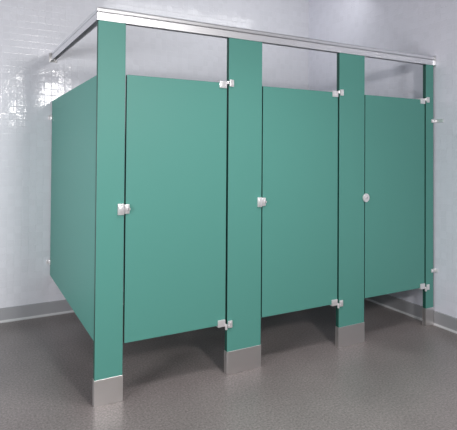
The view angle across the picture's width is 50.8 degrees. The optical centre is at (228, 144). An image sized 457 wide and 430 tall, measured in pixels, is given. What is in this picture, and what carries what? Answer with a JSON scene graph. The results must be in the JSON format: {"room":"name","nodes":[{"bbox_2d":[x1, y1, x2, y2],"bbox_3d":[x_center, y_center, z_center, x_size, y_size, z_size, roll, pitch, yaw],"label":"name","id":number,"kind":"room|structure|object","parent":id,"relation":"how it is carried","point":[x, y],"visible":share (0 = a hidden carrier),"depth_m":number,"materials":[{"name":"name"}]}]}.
{"room":"public restroom","nodes":[
{"label":"public restroom","id":0,"kind":"room"},
{"bbox_2d":[0,0,308,307],"bbox_3d":[-1.733,-0.229,3.964,6.099,3.300,0.100,1,-1,-28],"label":"wall","id":1,"kind":"structure","parent":0,"point":[30,30],"depth_m":4.04,"materials":[{"name":"tile"}]},
{"bbox_2d":[0,292,123,322],"bbox_3d":[-1.715,1.364,3.886,5.899,0.112,0.022,1,-1,-28],"label":"baseboard","id":2,"kind":"structure","parent":1,"relation":"attached to","point":[15,313],"depth_m":3.95,"materials":[{"name":"grey tile"}]},
{"bbox_2d":[47,75,96,340],"bbox_3d":[-1.095,0.353,3.333,0.077,1.455,1.606,1,-1,-28],"label":"panel","id":3,"kind":"object","parent":1,"relation":"attached to","point":[73,117],"visible":1,"depth_m":3.12,"materials":[{"name":"teal laminate"}]},
{"bbox_2d":[0,299,456,429],"bbox_3d":[0.101,1.431,0.537,6.099,0.100,7.840,1,-1,-28],"label":"floor","id":4,"kind":"structure","parent":0,"point":[403,374],"depth_m":2.91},
{"bbox_2d":[92,20,125,407],"bbox_3d":[-0.646,0.366,2.629,0.157,2.082,0.062,1,-1,-28],"label":"pilaster","id":5,"kind":"object","parent":4,"relation":"on","point":[107,388],"visible":1,"depth_m":2.62,"materials":[{"name":"teal laminate"}]},
{"bbox_2d":[49,9,97,62],"bbox_3d":[-1.085,-0.725,3.330,0.064,0.115,1.642,1,-1,-28],"label":"headrail","id":6,"kind":"object","parent":5,"relation":"on","point":[90,22],"visible":0.98,"depth_m":3.17,"materials":[{"name":"silver metal"}]},
{"bbox_2d":[224,38,261,374],"bbox_3d":[0.103,0.378,3.035,0.249,2.082,0.062,1,-1,-28],"label":"pilaster","id":7,"kind":"object","parent":4,"relation":"on","point":[242,352],"visible":1,"depth_m":3.03,"materials":[{"name":"teal laminate"}]},
{"bbox_2d":[123,75,228,342],"bbox_3d":[-0.295,0.367,2.827,0.653,1.528,0.054,1,-1,-28],"label":"door","id":8,"kind":"structure","parent":7,"relation":"attached to","point":[176,129],"depth_m":2.81,"materials":[{"name":"teal laminate"}]},
{"bbox_2d":[97,7,435,66],"bbox_3d":[0.472,-0.692,3.259,2.706,0.088,0.058,1,-1,-28],"label":"headrail","id":9,"kind":"object","parent":7,"relation":"on","point":[105,14],"visible":0.83,"depth_m":3.06,"materials":[{"name":"silver metal"}]},
{"bbox_2d":[335,53,364,347],"bbox_3d":[0.883,0.390,3.465,0.244,2.082,0.049,1,-1,-28],"label":"pilaster","id":10,"kind":"object","parent":4,"relation":"on","point":[349,328],"visible":1,"depth_m":3.45,"materials":[{"name":"teal laminate"}]},
{"bbox_2d":[261,86,339,316],"bbox_3d":[0.492,0.379,3.254,0.648,1.528,0.054,1,-1,-28],"label":"door","id":11,"kind":"structure","parent":10,"relation":"attached to","point":[299,181],"depth_m":3.24,"materials":[{"name":"teal laminate"}]},
{"bbox_2d":[422,64,433,326],"bbox_3d":[1.604,0.401,3.857,0.092,2.082,0.049,1,-1,-28],"label":"pilaster","id":12,"kind":"object","parent":4,"relation":"on","point":[427,309],"visible":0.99,"depth_m":3.84,"materials":[{"name":"teal laminate"}]},
{"bbox_2d":[363,95,426,297],"bbox_3d":[1.267,0.391,3.673,0.680,1.528,0.058,1,-1,-28],"label":"door","id":13,"kind":"structure","parent":12,"relation":"attached to","point":[394,127],"depth_m":3.66,"materials":[{"name":"teal laminate"}]},
{"bbox_2d":[308,0,456,317],"bbox_3d":[2.749,-0.229,1.994,0.100,3.300,7.640,1,-1,-28],"label":"wall","id":14,"kind":"structure","parent":0,"point":[420,27],"depth_m":4.03,"materials":[{"name":"painted plaster"}]},
{"bbox_2d":[364,294,456,333],"bbox_3d":[2.684,1.365,1.940,0.022,0.112,7.640,1,-1,-28],"label":"baseboard","id":15,"kind":"structure","parent":14,"relation":"attached to","point":[444,321],"depth_m":4.05,"materials":[{"name":"grey tile"}]},
{"bbox_2d":[431,119,443,122],"bbox_3d":[1.665,-0.190,3.837,0.045,0.028,0.084,1,-1,-28],"label":"wall bracket","id":16,"kind":"object","parent":14,"relation":"attached to","point":[432,120],"visible":1,"depth_m":3.86,"materials":[{"name":"silver metal"}]}
]}

